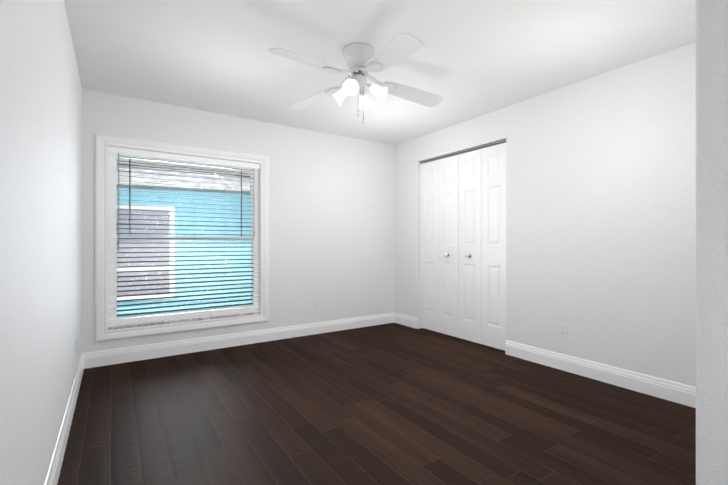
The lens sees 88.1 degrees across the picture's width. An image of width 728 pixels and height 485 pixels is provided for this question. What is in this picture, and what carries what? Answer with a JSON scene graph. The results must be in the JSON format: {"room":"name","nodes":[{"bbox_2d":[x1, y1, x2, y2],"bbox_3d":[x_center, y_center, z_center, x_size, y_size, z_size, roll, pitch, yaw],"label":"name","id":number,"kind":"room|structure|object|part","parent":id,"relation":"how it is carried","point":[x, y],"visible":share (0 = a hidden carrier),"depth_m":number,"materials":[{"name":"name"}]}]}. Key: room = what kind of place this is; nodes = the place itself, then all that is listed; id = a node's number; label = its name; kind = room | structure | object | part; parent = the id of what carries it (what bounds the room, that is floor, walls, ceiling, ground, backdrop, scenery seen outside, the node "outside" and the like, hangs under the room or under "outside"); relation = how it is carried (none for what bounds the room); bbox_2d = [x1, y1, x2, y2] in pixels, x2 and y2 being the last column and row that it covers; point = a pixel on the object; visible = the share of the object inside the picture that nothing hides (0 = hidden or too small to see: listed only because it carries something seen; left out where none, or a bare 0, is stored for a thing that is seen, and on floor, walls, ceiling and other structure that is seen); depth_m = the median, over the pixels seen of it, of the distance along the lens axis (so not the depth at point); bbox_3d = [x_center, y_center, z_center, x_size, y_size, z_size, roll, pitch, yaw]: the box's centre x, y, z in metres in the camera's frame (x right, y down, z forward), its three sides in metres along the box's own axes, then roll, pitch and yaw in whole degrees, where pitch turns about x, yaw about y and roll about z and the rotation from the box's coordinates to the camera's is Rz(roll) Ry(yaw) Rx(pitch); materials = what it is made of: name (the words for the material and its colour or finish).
{"room":"empty bedroom","nodes":[
{"label":"empty bedroom","id":0,"kind":"room"},
{"bbox_2d":[0,0,81,484],"bbox_3d":[-1.047,-0.121,1.026,0.150,2.440,5.625,0,0,-34],"label":"wall","id":1,"kind":"structure","parent":0,"point":[40,209],"depth_m":1.36,"materials":[{"name":"white paint"}]},
{"bbox_2d":[44,352,87,484],"bbox_3d":[-0.978,1.031,1.072,0.016,0.136,5.325,0,0,-34],"label":"baseboard","id":2,"kind":"structure","parent":1,"relation":"attached to","point":[53,474],"depth_m":2.05,"materials":[{"name":"white wood"}]},
{"bbox_2d":[76,338,77,355],"bbox_3d":[-2.121,0.770,2.783,0.008,0.114,0.070,0,0,-34],"label":"outlet","id":3,"kind":"object","parent":1,"relation":"attached to","point":[76,346],"visible":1,"depth_m":2.76,"materials":[{"name":"white plastic"}]},
{"bbox_2d":[82,89,393,352],"bbox_3d":[-0.624,-0.120,4.596,4.510,2.440,0.150,0,0,-34],"label":"wall","id":4,"kind":"structure","parent":0,"point":[331,222],"depth_m":4.40,"materials":[{"name":"white paint"}]},
{"bbox_2d":[95,134,268,341],"bbox_3d":[-1.766,-0.041,3.836,1.576,1.838,0.194,0,0,-34],"label":"window","id":5,"kind":"structure","parent":4,"relation":"in","point":[104,201],"depth_m":3.68,"materials":[{"name":"white plastic"}]},
{"bbox_3d":[-1.817,-0.465,3.913,1.396,0.810,0.010,0,0,-34],"label":"screen frame","id":6,"kind":"part","parent":5,"relation":"part of","materials":[{"name":"white metal"}]},
{"bbox_3d":[-1.792,-0.058,3.874,1.266,1.494,0.036,0,0,-34],"label":"glass","id":7,"kind":"part","parent":5,"relation":"part of","materials":[{"name":"clear glass"}]},
{"bbox_2d":[108,146,259,321],"bbox_3d":[-1.747,-0.074,3.807,1.390,1.588,0.056,0,0,-34],"label":"window blinds","id":8,"kind":"object","parent":5,"relation":"attached to","point":[175,156],"visible":0.98,"depth_m":3.74,"materials":[{"name":"white plastic"}]},
{"bbox_2d":[118,153,118,249],"bbox_3d":[-2.243,-0.059,3.442,0.009,1.532,0.021,0,0,-10],"label":"blind cord","id":9,"kind":"object","parent":8,"relation":"attached to","point":[118,153],"depth_m":3.43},
{"bbox_2d":[160,158,160,222],"bbox_3d":[-1.966,-0.059,3.636,0.002,1.532,0.002,0,0,-34],"label":"blind cord","id":10,"kind":"object","parent":8,"relation":"attached to","point":[160,158],"depth_m":3.64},
{"bbox_2d":[194,162,194,312],"bbox_3d":[-1.712,-0.059,3.805,0.002,1.532,0.002,0,0,-34],"label":"blind cord","id":11,"kind":"object","parent":8,"relation":"attached to","point":[194,220],"depth_m":3.80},
{"bbox_2d":[224,254,224,308],"bbox_3d":[-1.459,-0.059,3.973,0.002,1.532,0.002,0,0,-34],"label":"blind cord","id":12,"kind":"object","parent":8,"relation":"attached to","point":[224,254],"depth_m":4.01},
{"bbox_2d":[253,168,254,237],"bbox_3d":[-1.208,-0.059,4.128,0.020,1.532,0.016,0,0,-4],"label":"blind cord","id":13,"kind":"object","parent":8,"relation":"attached to","point":[253,168],"depth_m":4.12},
{"bbox_2d":[108,312,260,329],"bbox_3d":[-1.750,0.774,3.812,1.394,0.026,0.117,0,0,-34],"label":"window sill","id":14,"kind":"structure","parent":4,"relation":"attached to","point":[174,321],"depth_m":3.71,"materials":[{"name":"white wood"}]},
{"bbox_2d":[88,312,395,367],"bbox_3d":[-1.003,1.032,4.244,3.430,0.136,0.016,0,0,-34],"label":"baseboard","id":15,"kind":"structure","parent":4,"relation":"attached to","point":[157,350],"depth_m":3.94,"materials":[{"name":"white wood"}]},
{"bbox_2d":[315,300,319,309],"bbox_3d":[-0.564,0.755,4.541,0.070,0.114,0.008,0,0,-34],"label":"outlet","id":16,"kind":"object","parent":4,"relation":"attached to","point":[317,304],"visible":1,"depth_m":4.54,"materials":[{"name":"white plastic"}]},
{"bbox_2d":[57,323,695,484],"bbox_3d":[0.830,1.124,2.275,4.660,0.050,5.625,0,0,-34],"label":"floor","id":17,"kind":"structure","parent":0,"point":[391,404],"depth_m":2.33,"materials":[{"name":"brown wood"}]},
{"bbox_2d":[64,0,695,144],"bbox_3d":[0.830,-1.391,2.276,4.660,0.100,5.625,0,0,-34],"label":"ceiling","id":18,"kind":"structure","parent":0,"point":[470,59],"depth_m":2.62,"materials":[{"name":"paint"}]},
{"bbox_2d":[268,33,442,123],"bbox_3d":[-0.030,-1.080,2.627,1.385,0.520,1.375,0,0,-34],"label":"ceiling fan","id":19,"kind":"object","parent":18,"relation":"hanging from","point":[361,60],"visible":1,"depth_m":2.56,"materials":[{"name":"white metal"}]},
{"bbox_2d":[394,42,695,386],"bbox_3d":[1.534,-0.120,3.663,0.150,2.440,3.795,0,0,-34],"label":"wall","id":20,"kind":"structure","parent":0,"point":[601,216],"depth_m":3.01,"materials":[{"name":"white paint"}]},
{"bbox_2d":[396,313,417,328],"bbox_3d":[0.560,1.032,4.976,0.016,0.136,0.439,0,0,-34],"label":"baseboard","id":21,"kind":"structure","parent":20,"relation":"attached to","point":[409,321],"depth_m":4.95,"materials":[{"name":"white wood"}]},
{"bbox_2d":[420,139,505,350],"bbox_3d":[1.063,0.024,4.270,0.086,2.116,1.288,0,0,-34],"label":"bifold closet door","id":22,"kind":"structure","parent":20,"relation":"in","point":[463,245],"depth_m":4.20,"materials":[{"name":"wood"}]},
{"bbox_3d":[0.819,0.042,4.685,0.032,2.081,0.317,0,0,-34],"label":"door","id":23,"kind":"part","parent":22,"relation":"part of","materials":[{"name":"white wood"}]},
{"bbox_3d":[0.997,0.042,4.418,0.032,2.081,0.317,0,0,-34],"label":"door","id":24,"kind":"part","parent":22,"relation":"part of","materials":[{"name":"white wood"}]},
{"bbox_3d":[1.175,0.042,4.151,0.032,2.081,0.317,0,0,-34],"label":"door","id":25,"kind":"part","parent":22,"relation":"part of","materials":[{"name":"white wood"}]},
{"bbox_3d":[1.353,0.042,3.884,0.032,2.081,0.317,0,0,-34],"label":"door","id":26,"kind":"part","parent":22,"relation":"part of","materials":[{"name":"white wood"}]},
{"bbox_2d":[559,323,566,336],"bbox_3d":[1.716,0.755,3.247,0.008,0.114,0.070,0,0,-34],"label":"outlet","id":27,"kind":"object","parent":20,"relation":"attached to","point":[562,329],"visible":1,"depth_m":3.25,"materials":[{"name":"white plastic"}]},
{"bbox_2d":[505,340,695,407],"bbox_3d":[1.950,1.032,2.889,0.016,0.136,1.985,0,0,-34],"label":"baseboard","id":28,"kind":"structure","parent":20,"relation":"attached to","point":[679,393],"depth_m":2.93,"materials":[{"name":"white wood"}]},
{"bbox_2d":[696,0,727,484],"bbox_3d":[2.171,-0.121,0.799,2.265,2.440,1.680,0,0,-34],"label":"wall","id":29,"kind":"structure","parent":0,"point":[711,242],"depth_m":0.84,"materials":[{"name":"white paint"}]},
{"label":"outside","id":30,"kind":"structure","parent":0,"visible":0},
{"bbox_3d":[-5.583,1.953,11.971,28.000,0.100,17.625,0,0,-34],"label":"ground","id":31,"kind":"structure","parent":30,"visible":0},
{"bbox_2d":[116,157,250,314],"bbox_3d":[-2.696,-0.130,7.114,10.000,4.062,2.793,0,0,-25],"label":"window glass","id":32,"kind":"object","parent":31,"relation":"on","point":[205,199],"depth_m":6.04,"materials":[{"name":"teal"}]}
]}

